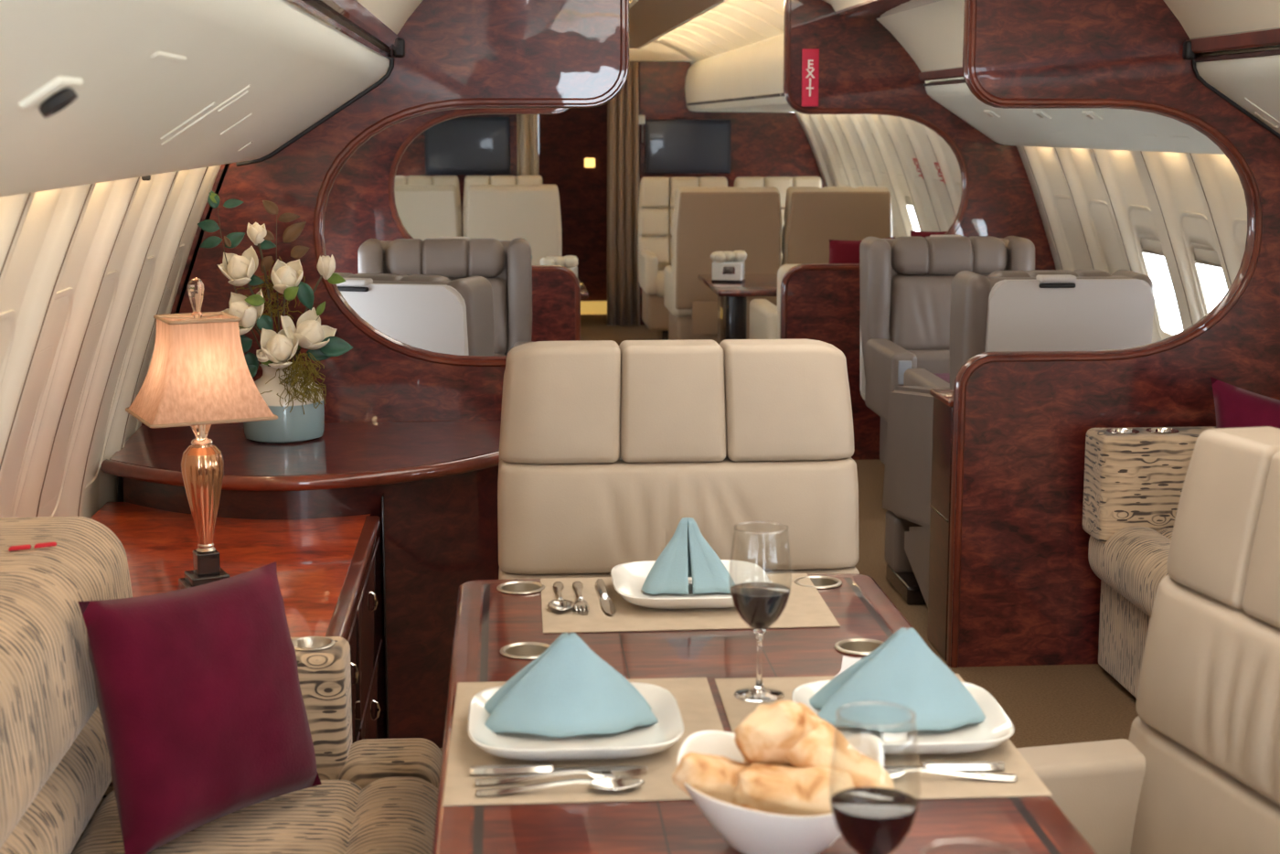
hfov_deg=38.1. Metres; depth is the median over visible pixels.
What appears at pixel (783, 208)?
cushion
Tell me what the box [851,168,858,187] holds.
window
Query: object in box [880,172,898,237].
window
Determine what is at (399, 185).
cushion
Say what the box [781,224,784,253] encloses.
cushion
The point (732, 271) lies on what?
vase
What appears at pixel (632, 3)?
trim
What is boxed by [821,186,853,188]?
cushion
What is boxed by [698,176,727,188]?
cushion
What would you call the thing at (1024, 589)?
wall
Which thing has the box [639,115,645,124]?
wall sensor
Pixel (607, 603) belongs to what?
knife
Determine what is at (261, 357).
stem
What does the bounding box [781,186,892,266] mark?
seat
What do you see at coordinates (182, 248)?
window
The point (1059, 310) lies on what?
seat
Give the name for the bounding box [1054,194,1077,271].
window
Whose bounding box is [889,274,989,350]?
cushion
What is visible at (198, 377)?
table lamp
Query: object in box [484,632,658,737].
napkin
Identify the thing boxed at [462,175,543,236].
seat
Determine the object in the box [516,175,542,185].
cushion
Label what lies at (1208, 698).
cushion
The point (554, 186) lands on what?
cushion
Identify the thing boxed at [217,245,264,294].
flower
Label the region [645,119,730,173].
television
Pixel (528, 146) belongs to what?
curtain
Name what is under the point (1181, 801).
lumbar cushion
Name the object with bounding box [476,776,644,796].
spoon
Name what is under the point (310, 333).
flower
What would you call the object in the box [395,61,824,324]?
wall
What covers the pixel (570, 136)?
wall
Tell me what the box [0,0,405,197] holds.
bin
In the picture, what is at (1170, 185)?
wall
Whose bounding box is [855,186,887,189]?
cushion
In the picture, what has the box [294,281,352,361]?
leafy sprig
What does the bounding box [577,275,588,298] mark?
side table
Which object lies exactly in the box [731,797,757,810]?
bread piece
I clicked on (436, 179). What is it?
cushion
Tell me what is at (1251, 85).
bin
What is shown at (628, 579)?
plate
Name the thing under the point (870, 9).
trim
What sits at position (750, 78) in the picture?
bin
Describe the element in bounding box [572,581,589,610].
fork
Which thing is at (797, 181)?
cushion
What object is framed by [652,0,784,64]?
ceiling
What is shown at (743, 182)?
cushion
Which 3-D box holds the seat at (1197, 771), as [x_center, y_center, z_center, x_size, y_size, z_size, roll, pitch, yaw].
[0.684,0.592,2.407,0.729,1.094,0.712,-2,10,-14]
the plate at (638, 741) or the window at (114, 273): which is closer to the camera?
the plate at (638, 741)
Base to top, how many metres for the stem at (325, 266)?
0.419 m
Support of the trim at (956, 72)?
attached to the wall at (1024, 589)
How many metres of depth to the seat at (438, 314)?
5.54 m
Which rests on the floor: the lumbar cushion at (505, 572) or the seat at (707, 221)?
the seat at (707, 221)
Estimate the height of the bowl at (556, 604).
0.009 m
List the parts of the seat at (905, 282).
panel, seat frame, armrest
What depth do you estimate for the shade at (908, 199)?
11.38 m
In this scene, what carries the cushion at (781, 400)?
on the seat at (605, 446)
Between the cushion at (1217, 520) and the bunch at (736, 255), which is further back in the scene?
the bunch at (736, 255)
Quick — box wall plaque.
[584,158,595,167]
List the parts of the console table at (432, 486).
edge molding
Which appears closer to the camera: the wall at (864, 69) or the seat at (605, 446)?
the seat at (605, 446)
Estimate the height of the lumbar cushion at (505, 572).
0.220 m
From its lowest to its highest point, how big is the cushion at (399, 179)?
0.215 m
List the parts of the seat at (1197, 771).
armrest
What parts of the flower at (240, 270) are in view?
stem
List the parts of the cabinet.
edge molding, drawer, handle, drawer, drawer, drawer, handle, handle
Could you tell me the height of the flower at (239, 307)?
0.340 m
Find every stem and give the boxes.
[246,222,276,330]
[256,347,268,362]
[296,254,345,361]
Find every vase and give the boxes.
[242,361,324,443]
[565,266,577,277]
[711,260,746,282]
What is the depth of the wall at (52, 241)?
3.70 m
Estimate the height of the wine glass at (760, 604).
0.237 m
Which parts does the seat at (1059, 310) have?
armrest, panel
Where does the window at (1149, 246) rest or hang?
in the wall at (1170, 185)
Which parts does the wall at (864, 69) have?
edge molding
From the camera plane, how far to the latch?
1.82 m
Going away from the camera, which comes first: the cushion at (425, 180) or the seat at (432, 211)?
the seat at (432, 211)
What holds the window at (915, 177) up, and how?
in the wall at (1170, 185)
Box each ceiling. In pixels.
[356,0,1279,71]
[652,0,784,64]
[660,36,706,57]
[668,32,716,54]
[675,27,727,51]
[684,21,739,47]
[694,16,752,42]
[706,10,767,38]
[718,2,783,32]
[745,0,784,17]
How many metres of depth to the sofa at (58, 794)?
2.80 m
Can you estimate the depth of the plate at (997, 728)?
2.36 m
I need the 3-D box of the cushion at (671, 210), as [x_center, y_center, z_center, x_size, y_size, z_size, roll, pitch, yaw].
[0.316,-1.458,13.204,0.214,0.195,0.119,-1,9,-4]
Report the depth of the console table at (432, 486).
4.49 m
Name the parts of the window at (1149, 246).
shade handle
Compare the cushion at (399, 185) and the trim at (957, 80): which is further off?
the cushion at (399, 185)
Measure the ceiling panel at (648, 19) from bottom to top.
0.024 m
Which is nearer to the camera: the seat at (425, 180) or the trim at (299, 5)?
the trim at (299, 5)
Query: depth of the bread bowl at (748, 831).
1.95 m
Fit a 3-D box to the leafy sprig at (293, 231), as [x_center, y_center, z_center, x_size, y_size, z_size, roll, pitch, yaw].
[-0.907,-0.298,4.734,0.133,0.556,0.028,-1,9,-4]
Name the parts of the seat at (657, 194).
armrest, seat frame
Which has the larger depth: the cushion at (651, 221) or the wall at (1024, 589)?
the cushion at (651, 221)
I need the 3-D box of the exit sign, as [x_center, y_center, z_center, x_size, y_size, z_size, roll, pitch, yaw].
[0.752,-1.543,8.197,0.074,0.250,0.015,-1,9,-4]
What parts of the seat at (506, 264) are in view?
armrest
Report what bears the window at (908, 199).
in the wall at (1170, 185)
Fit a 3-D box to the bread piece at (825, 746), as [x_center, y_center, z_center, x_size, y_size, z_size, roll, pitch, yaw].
[0.204,0.361,2.010,0.150,0.117,0.091,4,10,25]
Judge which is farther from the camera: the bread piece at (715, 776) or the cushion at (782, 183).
the cushion at (782, 183)
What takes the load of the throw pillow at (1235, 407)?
on the sofa at (1135, 476)
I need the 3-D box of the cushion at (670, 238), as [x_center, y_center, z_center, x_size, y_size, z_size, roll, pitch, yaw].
[0.318,-1.257,13.216,0.214,0.195,0.119,-1,9,-4]
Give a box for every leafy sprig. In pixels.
[197,190,261,349]
[239,286,298,377]
[260,200,309,331]
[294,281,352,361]
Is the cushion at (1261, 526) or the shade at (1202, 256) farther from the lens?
the shade at (1202, 256)
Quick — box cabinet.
[90,501,384,743]
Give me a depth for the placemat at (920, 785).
2.28 m
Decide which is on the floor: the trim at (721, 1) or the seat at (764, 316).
the seat at (764, 316)
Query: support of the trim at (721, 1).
attached to the wall at (864, 69)
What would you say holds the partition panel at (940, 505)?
on the floor
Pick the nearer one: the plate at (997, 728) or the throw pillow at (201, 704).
the plate at (997, 728)
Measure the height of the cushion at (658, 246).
0.195 m
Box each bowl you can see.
[547,599,574,610]
[588,776,644,790]
[676,730,883,853]
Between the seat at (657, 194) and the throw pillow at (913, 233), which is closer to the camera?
the throw pillow at (913, 233)
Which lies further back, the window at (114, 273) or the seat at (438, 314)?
the seat at (438, 314)
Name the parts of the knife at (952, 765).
blade, handle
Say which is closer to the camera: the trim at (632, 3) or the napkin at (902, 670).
the napkin at (902, 670)
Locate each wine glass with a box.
[730,521,789,702]
[830,701,917,853]
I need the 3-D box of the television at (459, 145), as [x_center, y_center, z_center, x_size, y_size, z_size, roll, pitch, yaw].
[-1.288,-2.098,13.855,0.632,0.425,0.053,-1,9,-4]
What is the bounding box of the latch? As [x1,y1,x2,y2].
[17,75,83,117]
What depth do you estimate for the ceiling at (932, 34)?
5.00 m
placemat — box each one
[442,677,724,806]
[540,573,840,633]
[714,673,1052,799]
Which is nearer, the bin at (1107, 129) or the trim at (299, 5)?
the trim at (299, 5)
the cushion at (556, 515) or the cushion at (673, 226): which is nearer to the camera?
the cushion at (556, 515)
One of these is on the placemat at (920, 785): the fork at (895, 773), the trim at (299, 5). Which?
the fork at (895, 773)
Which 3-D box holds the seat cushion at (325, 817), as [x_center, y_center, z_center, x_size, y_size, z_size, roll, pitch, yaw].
[-0.585,0.837,1.991,0.440,0.189,2.235,-1,9,-4]
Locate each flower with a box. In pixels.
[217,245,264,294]
[221,288,270,366]
[260,324,298,368]
[270,258,303,316]
[280,307,336,364]
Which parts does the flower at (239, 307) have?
stem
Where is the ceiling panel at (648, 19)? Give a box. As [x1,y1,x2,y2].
[629,0,721,48]
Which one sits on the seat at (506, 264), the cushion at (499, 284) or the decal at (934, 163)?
the cushion at (499, 284)
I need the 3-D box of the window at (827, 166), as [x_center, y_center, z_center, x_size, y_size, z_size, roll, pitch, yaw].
[1.489,-1.665,13.807,0.177,0.560,0.344,-1,9,-4]
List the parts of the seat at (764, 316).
armrest, backrest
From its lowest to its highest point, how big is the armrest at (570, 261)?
0.069 m
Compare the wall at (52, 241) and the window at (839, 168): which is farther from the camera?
the window at (839, 168)
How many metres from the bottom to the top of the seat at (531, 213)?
1.145 m
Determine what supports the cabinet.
on the floor
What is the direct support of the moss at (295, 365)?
in the vase at (294, 426)
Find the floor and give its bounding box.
[439,314,1138,753]
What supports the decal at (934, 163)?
attached to the wall at (1170, 185)
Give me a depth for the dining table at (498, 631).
2.65 m
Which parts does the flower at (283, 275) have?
stem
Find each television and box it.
[424,117,510,174]
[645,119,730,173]
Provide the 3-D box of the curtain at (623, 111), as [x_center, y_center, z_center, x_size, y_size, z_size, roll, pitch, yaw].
[-0.125,-1.736,13.890,0.251,1.958,0.074,-1,9,-4]
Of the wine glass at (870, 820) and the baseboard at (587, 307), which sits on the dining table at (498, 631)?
the wine glass at (870, 820)
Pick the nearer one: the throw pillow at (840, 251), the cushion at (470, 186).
the throw pillow at (840, 251)
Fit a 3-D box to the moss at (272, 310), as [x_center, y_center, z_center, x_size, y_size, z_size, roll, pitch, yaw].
[-0.940,-0.336,4.731,0.197,0.197,0.144,-8,12,-40]
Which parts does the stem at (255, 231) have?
stem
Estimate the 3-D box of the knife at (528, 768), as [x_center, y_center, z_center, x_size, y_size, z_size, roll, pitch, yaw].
[-0.098,0.414,2.251,0.215,0.008,0.020,-1,9,-4]
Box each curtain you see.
[516,114,538,175]
[607,61,639,325]
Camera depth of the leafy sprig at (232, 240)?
4.67 m
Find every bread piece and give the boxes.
[672,751,749,803]
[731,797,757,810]
[734,700,829,767]
[734,762,854,815]
[784,702,894,789]
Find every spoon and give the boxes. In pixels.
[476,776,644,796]
[547,581,574,610]
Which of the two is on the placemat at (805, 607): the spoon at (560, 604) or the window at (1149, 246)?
the spoon at (560, 604)
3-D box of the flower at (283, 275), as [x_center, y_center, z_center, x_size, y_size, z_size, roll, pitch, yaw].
[-0.892,-0.222,4.720,0.081,0.410,0.090,8,12,41]
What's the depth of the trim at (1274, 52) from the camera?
4.72 m
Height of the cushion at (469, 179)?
0.215 m
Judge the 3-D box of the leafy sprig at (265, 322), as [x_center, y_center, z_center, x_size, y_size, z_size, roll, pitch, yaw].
[-0.943,-0.184,4.687,0.181,0.348,0.107,-1,9,-4]
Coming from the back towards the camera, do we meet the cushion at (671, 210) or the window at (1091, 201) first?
the cushion at (671, 210)
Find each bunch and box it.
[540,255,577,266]
[710,250,746,262]
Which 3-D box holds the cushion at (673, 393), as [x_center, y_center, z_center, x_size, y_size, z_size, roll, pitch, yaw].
[0.061,-0.052,3.661,0.208,0.226,0.153,-1,9,-4]
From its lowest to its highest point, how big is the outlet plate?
0.090 m
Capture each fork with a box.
[475,767,647,785]
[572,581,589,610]
[887,768,1017,780]
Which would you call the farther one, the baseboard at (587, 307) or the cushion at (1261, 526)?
the baseboard at (587, 307)
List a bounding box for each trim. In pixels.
[281,0,393,60]
[301,0,399,51]
[629,0,638,9]
[637,0,728,49]
[835,0,941,20]
[918,66,963,81]
[923,79,965,85]
[1185,27,1279,53]
[1194,49,1279,62]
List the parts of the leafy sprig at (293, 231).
stem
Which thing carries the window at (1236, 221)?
in the wall at (1170, 185)
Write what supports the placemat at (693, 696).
on the dining table at (498, 631)
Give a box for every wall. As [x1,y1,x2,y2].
[0,164,228,518]
[141,0,1279,667]
[324,0,1055,459]
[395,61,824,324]
[538,61,692,300]
[794,112,1247,342]
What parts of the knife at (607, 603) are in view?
handle, blade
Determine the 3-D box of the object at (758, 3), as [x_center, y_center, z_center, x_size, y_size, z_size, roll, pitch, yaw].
[0.583,-1.988,8.811,0.401,0.175,0.044,-1,9,-4]
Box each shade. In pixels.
[905,195,911,203]
[1141,237,1162,253]
[1194,247,1220,264]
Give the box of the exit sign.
[801,48,819,106]
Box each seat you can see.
[333,272,494,355]
[358,236,532,355]
[394,175,461,236]
[394,184,460,240]
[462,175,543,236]
[464,184,561,265]
[497,339,859,579]
[638,176,727,340]
[663,186,782,342]
[734,176,821,258]
[749,264,798,339]
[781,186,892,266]
[859,234,1034,464]
[882,385,938,607]
[903,269,1154,388]
[1016,426,1279,853]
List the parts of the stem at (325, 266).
stem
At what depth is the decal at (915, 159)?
10.54 m
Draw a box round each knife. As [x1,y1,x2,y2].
[469,764,647,774]
[595,578,615,615]
[883,761,1004,770]
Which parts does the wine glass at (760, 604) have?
stem and foot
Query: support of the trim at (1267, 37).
attached to the wall
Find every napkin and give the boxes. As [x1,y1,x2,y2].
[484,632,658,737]
[640,517,735,594]
[809,627,985,733]
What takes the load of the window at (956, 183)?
in the wall at (1170, 185)
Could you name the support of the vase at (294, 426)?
on the console table at (432, 486)
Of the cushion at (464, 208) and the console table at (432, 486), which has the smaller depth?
the console table at (432, 486)
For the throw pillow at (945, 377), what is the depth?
7.23 m
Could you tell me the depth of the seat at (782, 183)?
13.19 m
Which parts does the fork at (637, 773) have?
handle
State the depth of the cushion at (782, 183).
13.19 m
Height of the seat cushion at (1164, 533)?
0.192 m
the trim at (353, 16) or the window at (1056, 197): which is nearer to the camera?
the trim at (353, 16)
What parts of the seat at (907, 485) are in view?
leg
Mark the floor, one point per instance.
(1052, 704)
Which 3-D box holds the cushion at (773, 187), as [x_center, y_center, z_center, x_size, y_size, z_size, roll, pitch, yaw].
[0.732,-1.327,11.105,0.215,0.215,0.120,-1,9,-4]
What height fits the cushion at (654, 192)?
0.215 m
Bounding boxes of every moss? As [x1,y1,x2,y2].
[235,256,305,332]
[260,352,326,414]
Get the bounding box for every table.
[100,420,501,748]
[432,573,1096,853]
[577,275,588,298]
[697,273,777,344]
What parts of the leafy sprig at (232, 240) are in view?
stem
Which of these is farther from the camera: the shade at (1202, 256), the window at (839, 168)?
the window at (839, 168)
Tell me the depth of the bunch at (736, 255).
9.58 m
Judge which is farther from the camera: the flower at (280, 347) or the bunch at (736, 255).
the bunch at (736, 255)
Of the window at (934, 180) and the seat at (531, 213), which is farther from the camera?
the seat at (531, 213)
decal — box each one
[912,158,923,179]
[934,162,945,183]
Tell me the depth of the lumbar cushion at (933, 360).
7.49 m
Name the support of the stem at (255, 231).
in the vase at (294, 426)
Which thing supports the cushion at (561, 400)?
on the seat at (605, 446)
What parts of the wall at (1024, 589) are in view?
edge molding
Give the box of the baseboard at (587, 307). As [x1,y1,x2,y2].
[580,300,607,314]
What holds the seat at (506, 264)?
on the floor
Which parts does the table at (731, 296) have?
leg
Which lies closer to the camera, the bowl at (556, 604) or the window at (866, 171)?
the bowl at (556, 604)
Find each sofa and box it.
[0,516,442,853]
[1082,426,1215,698]
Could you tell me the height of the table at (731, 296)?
0.705 m
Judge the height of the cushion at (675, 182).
0.215 m
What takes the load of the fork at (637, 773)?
on the placemat at (693, 696)
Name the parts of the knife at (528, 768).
handle, blade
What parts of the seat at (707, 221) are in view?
armrest, seat frame, panel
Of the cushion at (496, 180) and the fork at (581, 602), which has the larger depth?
the cushion at (496, 180)
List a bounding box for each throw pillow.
[77,561,321,853]
[828,236,895,263]
[910,230,947,237]
[934,373,949,383]
[1210,376,1279,428]
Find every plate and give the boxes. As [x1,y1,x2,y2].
[468,682,683,760]
[610,559,770,608]
[791,680,1014,755]
[897,360,911,383]
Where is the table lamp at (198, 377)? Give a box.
[125,277,277,589]
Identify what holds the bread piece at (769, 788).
in the bread bowl at (748, 831)
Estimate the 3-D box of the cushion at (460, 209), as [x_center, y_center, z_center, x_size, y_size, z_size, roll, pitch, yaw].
[-1.402,-1.510,13.525,0.198,0.195,0.119,-1,9,-4]
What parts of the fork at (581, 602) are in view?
handle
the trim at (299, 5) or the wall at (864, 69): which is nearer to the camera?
the trim at (299, 5)
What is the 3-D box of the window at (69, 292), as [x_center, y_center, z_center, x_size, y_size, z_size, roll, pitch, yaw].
[-1.171,0.017,3.523,0.177,0.560,0.300,-1,9,-4]
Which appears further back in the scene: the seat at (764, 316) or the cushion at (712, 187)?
the cushion at (712, 187)
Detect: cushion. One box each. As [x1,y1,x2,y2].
[71,779,362,853]
[394,175,405,186]
[397,184,425,186]
[405,175,432,186]
[432,175,460,204]
[448,277,507,353]
[458,206,461,230]
[462,206,465,232]
[463,175,490,204]
[466,184,494,191]
[490,175,516,185]
[497,457,859,574]
[498,565,859,579]
[500,340,620,463]
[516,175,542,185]
[530,184,558,190]
[618,339,726,462]
[638,208,669,235]
[639,176,669,207]
[639,236,669,264]
[655,270,663,297]
[669,176,698,207]
[669,208,674,235]
[669,236,672,263]
[672,225,673,254]
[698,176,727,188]
[712,187,742,188]
[719,339,854,461]
[735,176,764,188]
[746,186,778,191]
[764,176,792,207]
[780,207,784,229]
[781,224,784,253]
[792,176,821,188]
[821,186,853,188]
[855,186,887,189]
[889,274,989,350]
[907,349,949,373]
[1128,715,1279,853]
[1135,575,1279,805]
[1157,527,1173,540]
[1166,426,1279,609]
[1242,450,1279,629]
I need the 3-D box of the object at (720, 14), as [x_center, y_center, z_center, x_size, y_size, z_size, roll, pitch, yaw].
[0.496,-2.181,9.992,0.401,0.175,0.044,-1,9,-4]
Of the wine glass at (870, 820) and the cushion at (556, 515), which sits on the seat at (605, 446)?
the cushion at (556, 515)
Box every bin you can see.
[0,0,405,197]
[684,33,962,112]
[925,55,1224,154]
[1182,40,1279,138]
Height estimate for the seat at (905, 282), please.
1.063 m
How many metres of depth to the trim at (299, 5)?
3.19 m
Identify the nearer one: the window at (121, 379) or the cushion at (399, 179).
the window at (121, 379)
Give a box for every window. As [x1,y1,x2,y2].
[0,309,17,389]
[10,287,74,517]
[41,269,118,516]
[84,256,155,493]
[126,244,185,437]
[826,165,836,186]
[838,167,848,186]
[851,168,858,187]
[864,170,870,186]
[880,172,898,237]
[896,174,916,231]
[914,176,930,231]
[933,179,948,231]
[954,181,961,204]
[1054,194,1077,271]
[1088,199,1115,272]
[1127,204,1175,340]
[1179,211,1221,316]
[1231,218,1247,266]
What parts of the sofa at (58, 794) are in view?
arm, seat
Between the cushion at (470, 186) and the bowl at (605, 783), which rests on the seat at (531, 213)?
the cushion at (470, 186)
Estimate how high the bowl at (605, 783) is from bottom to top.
0.009 m
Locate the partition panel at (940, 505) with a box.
[927,388,953,661]
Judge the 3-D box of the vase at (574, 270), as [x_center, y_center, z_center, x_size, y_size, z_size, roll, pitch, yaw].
[-0.403,-0.749,9.296,0.159,0.105,0.160,2,9,11]
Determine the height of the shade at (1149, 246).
0.054 m
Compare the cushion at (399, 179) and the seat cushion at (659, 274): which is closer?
the seat cushion at (659, 274)
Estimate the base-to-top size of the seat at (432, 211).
1.145 m
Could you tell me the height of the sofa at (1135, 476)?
0.780 m
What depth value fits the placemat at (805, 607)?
2.98 m
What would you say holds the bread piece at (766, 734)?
in the bread bowl at (748, 831)
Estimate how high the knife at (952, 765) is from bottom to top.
0.008 m

